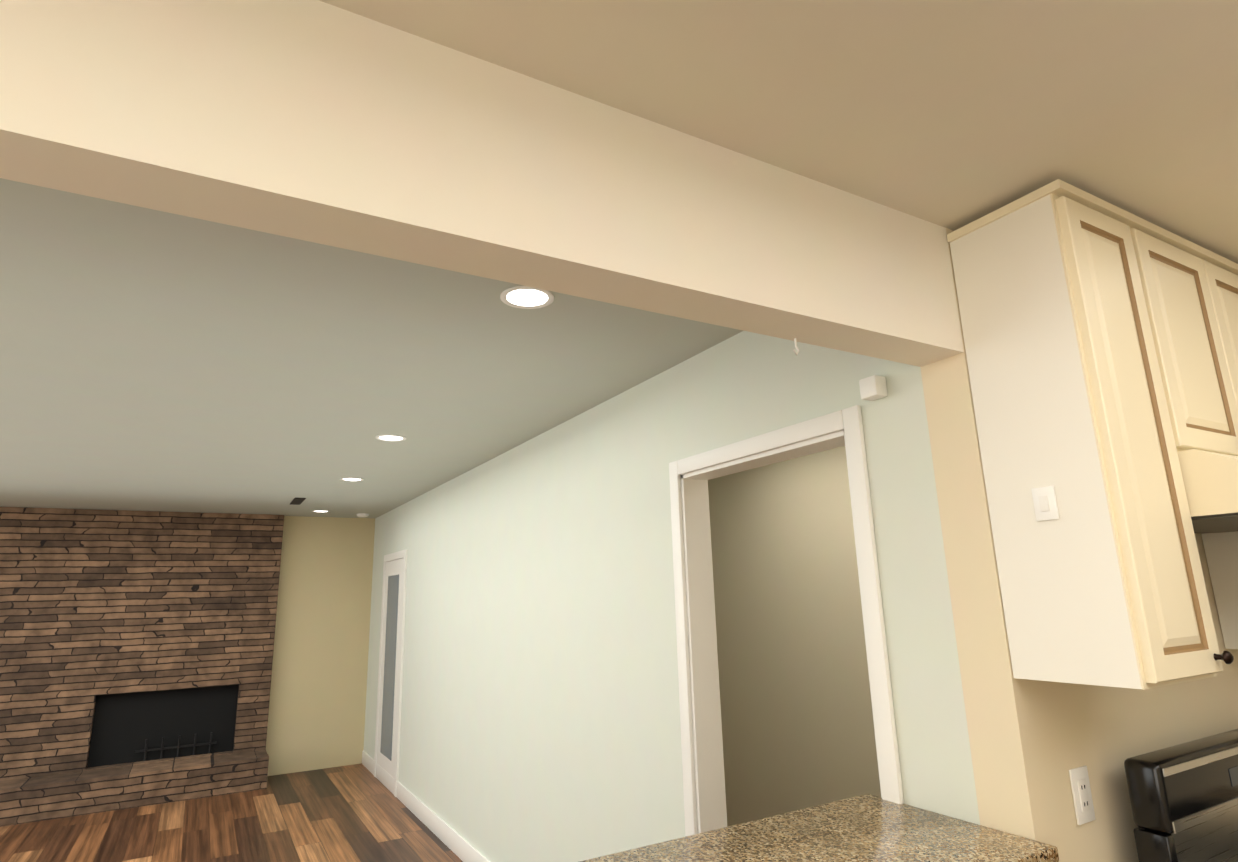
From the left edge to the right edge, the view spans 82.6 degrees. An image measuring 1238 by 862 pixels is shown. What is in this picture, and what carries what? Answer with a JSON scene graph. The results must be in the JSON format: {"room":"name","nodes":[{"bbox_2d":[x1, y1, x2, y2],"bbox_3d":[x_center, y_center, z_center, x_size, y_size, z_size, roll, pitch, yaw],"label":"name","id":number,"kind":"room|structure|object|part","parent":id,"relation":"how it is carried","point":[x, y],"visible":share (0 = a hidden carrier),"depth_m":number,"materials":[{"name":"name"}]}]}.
{"room":"kitchen","nodes":[
{"label":"kitchen","id":0,"kind":"room"},
{"bbox_2d":[0,763,462,861],"bbox_3d":[-2.192,2.276,2.021,8.000,0.100,10.520,6,-15,-29],"label":"floor","id":1,"kind":"structure","parent":0,"point":[355,813],"depth_m":5.34,"materials":[{"name":"brown wood"}]},
{"bbox_2d":[0,507,283,826],"bbox_3d":[-4.673,1.979,6.325,2.880,2.572,0.528,6,-15,-29],"label":"fireplace","id":2,"kind":"object","parent":1,"relation":"on","point":[136,654],"visible":1,"depth_m":6.53,"materials":[{"name":"stone"}]},
{"bbox_2d":[1124,729,1237,861],"bbox_3d":[1.723,1.333,1.455,0.837,1.220,0.751,6,-15,-29],"label":"range","id":3,"kind":"object","parent":1,"relation":"on","point":[1184,800],"visible":1,"depth_m":1.65,"materials":[{"name":"black metal"}]},
{"bbox_3d":[1.587,0.921,1.770,0.809,0.023,0.003,6,-15,-29],"label":"backguard trim","id":4,"kind":"part","parent":3,"relation":"part of","materials":[{"name":"silver metal"}]},
{"bbox_2d":[266,516,374,775],"bbox_3d":[-5.376,1.994,6.310,6.250,2.575,0.150,6,-15,-29],"label":"wall","id":5,"kind":"structure","parent":0,"point":[317,709],"depth_m":7.47,"materials":[{"name":"paint"}]},
{"bbox_2d":[0,0,963,366],"bbox_3d":[-1.812,-0.633,0.388,6.130,0.350,0.130,6,-15,-29],"label":"header beam","id":6,"kind":"structure","parent":0,"point":[318,122],"depth_m":1.18,"materials":[{"name":"paint"}]},
{"bbox_2d":[793,338,799,354],"bbox_3d":[0.417,-0.198,1.661,0.020,0.042,0.005,6,-15,-29],"label":"hook","id":7,"kind":"object","parent":6,"relation":"attached to","point":[796,347],"visible":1,"depth_m":1.66,"materials":[{"name":"white metal"}]},
{"bbox_2d":[0,0,1237,518],"bbox_3d":[-2.266,-0.329,2.628,8.000,0.100,10.520,6,-15,-29],"label":"ceiling","id":8,"kind":"structure","parent":0,"point":[152,360],"depth_m":1.89,"materials":[{"name":"paint"}]},
{"bbox_2d":[290,498,305,504],"bbox_3d":[-2.954,0.646,6.479,0.090,0.008,0.450,6,-15,-29],"label":"ceiling vent","id":9,"kind":"object","parent":8,"relation":"in","point":[297,501],"visible":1,"depth_m":6.46,"materials":[{"name":"black metal"}]},
{"bbox_2d":[312,510,329,511],"bbox_3d":[-3.060,0.824,7.234,0.170,0.006,0.170,6,-15,-29],"label":"recessed light","id":10,"kind":"object","parent":8,"relation":"in","point":[320,511],"visible":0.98,"depth_m":7.22,"materials":[{"name":"white"}]},
{"bbox_2d":[340,477,363,480],"bbox_3d":[-2.054,0.373,5.422,0.170,0.006,0.170,6,-15,-29],"label":"recessed light","id":11,"kind":"object","parent":8,"relation":"in","point":[351,479],"visible":0.92,"depth_m":5.42,"materials":[{"name":"white"}]},
{"bbox_2d":[356,513,368,516],"bbox_3d":[-2.753,0.908,7.573,0.130,0.032,0.130,6,-15,-29],"label":"smoke detector","id":12,"kind":"object","parent":8,"relation":"attached to","point":[362,515],"visible":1,"depth_m":7.53,"materials":[{"name":"white plastic"}]},
{"bbox_2d":[376,434,405,441],"bbox_3d":[-1.324,0.042,4.094,0.170,0.006,0.170,6,-15,-29],"label":"recessed light","id":13,"kind":"object","parent":8,"relation":"in","point":[388,437],"visible":0.98,"depth_m":4.08,"materials":[{"name":"white plastic"}]},
{"bbox_2d":[500,286,553,308],"bbox_3d":[-0.291,-0.421,2.236,0.170,0.006,0.170,6,-15,-29],"label":"recessed light","id":14,"kind":"object","parent":8,"relation":"in","point":[524,297],"visible":0.96,"depth_m":2.23,"materials":[{"name":"white plastic"}]},
{"bbox_2d":[364,331,979,861],"bbox_3d":[-0.895,1.499,4.739,0.120,2.575,7.170,6,-15,-29],"label":"wall","id":15,"kind":"structure","parent":0,"point":[540,712],"depth_m":3.28,"materials":[{"name":"paint"}]},
{"bbox_2d":[376,558,402,777],"bbox_3d":[-2.182,2.269,6.727,0.011,2.042,0.774,6,-15,-29],"label":"door leaf","id":16,"kind":"structure","parent":15,"relation":"in","point":[385,763],"depth_m":6.70,"materials":[{"name":"white wood"}]},
{"bbox_2d":[380,575,398,760],"bbox_3d":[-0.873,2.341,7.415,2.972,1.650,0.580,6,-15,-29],"label":"glass pane","id":17,"kind":"object","parent":16,"relation":"attached to","point":[389,672],"depth_m":6.72,"materials":[{"name":"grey glass"}]},
{"bbox_2d":[374,549,407,796],"bbox_3d":[-2.185,2.235,6.734,0.019,2.120,0.920,6,-15,-29],"label":"door frame","id":18,"kind":"structure","parent":15,"relation":"attached to","point":[397,751],"depth_m":6.51,"materials":[{"name":"white wood"}]},
{"bbox_3d":[-2.397,2.325,7.091,0.019,2.120,0.070,6,-15,-29],"label":"exterior door casing trim","id":19,"kind":"part","parent":18,"relation":"part of","materials":[{"name":"white wood"}]},
{"bbox_3d":[-2.213,1.238,6.967,0.019,0.070,0.780,6,-15,-29],"label":"exterior door casing top trim","id":20,"kind":"part","parent":18,"relation":"part of","materials":[{"name":"white wood"}]},
{"bbox_2d":[362,750,489,861],"bbox_3d":[-1.215,2.808,4.925,0.015,0.130,5.948,6,-15,-29],"label":"baseboard","id":21,"kind":"structure","parent":15,"relation":"attached to","point":[455,842],"depth_m":5.25,"materials":[{"name":"white wood"}]},
{"bbox_2d":[669,405,903,836],"bbox_3d":[0.540,1.089,2.268,0.139,2.170,0.990,6,-15,-29],"label":"door frame","id":22,"kind":"structure","parent":15,"relation":"attached to","point":[708,752],"depth_m":2.59,"materials":[{"name":"white wood"}]},
{"bbox_3d":[0.458,0.057,2.478,0.017,0.060,0.870,6,-15,-29],"label":"door casing trim","id":23,"kind":"part","parent":22,"relation":"part of","materials":[{"name":"white wood"}]},
{"bbox_3d":[0.519,0.099,2.503,0.122,0.016,0.870,6,-15,-29],"label":"door jamb","id":24,"kind":"part","parent":22,"relation":"part of","materials":[{"name":"white wood"}]},
{"bbox_2d":[859,375,887,400],"bbox_3d":[0.724,-0.122,2.008,0.048,0.060,0.060,6,-15,-29],"label":"detector","id":25,"kind":"object","parent":15,"relation":"attached to","point":[873,387],"visible":1,"depth_m":1.99,"materials":[{"name":"white plastic"}]},
{"bbox_2d":[708,446,880,826],"bbox_3d":[1.314,1.243,3.914,0.150,2.575,3.470,6,-15,-29],"label":"wall","id":26,"kind":"structure","parent":0,"point":[798,731],"depth_m":4.26,"materials":[{"name":"paint"}]},
{"bbox_2d":[920,228,1237,861],"bbox_3d":[1.511,0.792,2.003,1.470,2.575,0.130,6,-15,-29],"label":"wall","id":27,"kind":"structure","parent":0,"point":[1033,743],"depth_m":1.72,"materials":[{"name":"paint"}]},
{"bbox_2d":[1069,766,1095,824],"bbox_3d":[1.086,0.853,1.651,0.072,0.118,0.009,6,-15,-29],"label":"outlet","id":28,"kind":"object","parent":27,"relation":"attached to","point":[1082,795],"visible":1,"depth_m":1.65,"materials":[{"name":"white plastic"}]},
{"bbox_2d":[947,179,1234,689],"bbox_3d":[1.102,0.009,1.705,0.322,1.116,0.285,6,-15,-29],"label":"upper cabinet","id":29,"kind":"object","parent":27,"relation":"attached to","point":[1100,336],"depth_m":1.60,"materials":[{"name":"white wood"}]},
{"bbox_2d":[1031,486,1058,520],"bbox_3d":[0.960,0.164,1.589,0.008,0.075,0.050,6,-15,-29],"label":"light switch","id":30,"kind":"object","parent":29,"relation":"attached to","point":[1045,504],"visible":1,"depth_m":1.58,"materials":[{"name":"white plastic"}]},
{"bbox_3d":[1.168,-0.009,1.591,0.297,1.071,0.020,6,-15,-29],"label":"cab door","id":31,"kind":"part","parent":29,"relation":"part of","materials":[{"name":"beige wood"}]},
{"bbox_3d":[1.299,0.486,1.514,0.028,0.028,0.031,6,-15,-29],"label":"cab knob","id":32,"kind":"part","parent":29,"relation":"part of","materials":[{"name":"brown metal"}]},
{"bbox_2d":[1139,217,1237,455],"bbox_3d":[1.571,-0.187,2.032,0.777,0.612,0.285,6,-15,-29],"label":"upper cabinet","id":33,"kind":"object","parent":27,"relation":"attached to","point":[1196,287],"depth_m":1.85,"materials":[{"name":"white wood"}]},
{"bbox_3d":[1.472,-0.222,1.825,0.374,0.566,0.020,6,-15,-29],"label":"cab door","id":34,"kind":"part","parent":33,"relation":"part of","materials":[{"name":"beige wood"}]},
{"bbox_2d":[1177,449,1237,533],"bbox_3d":[1.633,0.166,1.855,0.773,0.157,0.497,6,-15,-29],"label":"range hood","id":35,"kind":"object","parent":33,"relation":"attached to","point":[1210,480],"visible":0.43,"depth_m":1.61,"materials":[{"name":"beige"}]},
{"bbox_3d":[1.801,-0.188,2.011,0.374,0.566,0.020,6,-15,-29],"label":"cab door","id":36,"kind":"part","parent":33,"relation":"part of","materials":[{"name":"beige wood"}]},
{"bbox_2d":[1207,531,1237,648],"bbox_3d":[2.072,0.109,2.256,0.365,1.116,0.285,6,-15,-29],"label":"upper cabinet","id":37,"kind":"object","parent":27,"relation":"attached to","point":[1224,545],"depth_m":2.17,"materials":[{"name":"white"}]},
{"bbox_3d":[1.578,-0.474,2.106,1.471,0.022,0.290,6,-15,-29],"label":"cab crown","id":38,"kind":"part","parent":37,"relation":"part of","materials":[{"name":"beige wood"}]},
{"bbox_3d":[-1.759,1.194,-0.039,6.130,1.045,0.130,6,-15,-29],"label":"wall","id":39,"kind":"structure","parent":0,"visible":0},
{"bbox_3d":[-1.081,0.745,0.473,4.528,0.022,0.175,6,-15,-29],"label":"trim","id":40,"kind":"structure","parent":39,"relation":"on","visible":0},
{"bbox_2d":[580,794,1058,861],"bbox_3d":[-1.153,0.749,0.599,4.528,0.032,0.510,6,-15,-29],"label":"countertop","id":41,"kind":"structure","parent":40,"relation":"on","point":[867,828],"depth_m":1.56,"materials":[{"name":"stone"}]}
]}

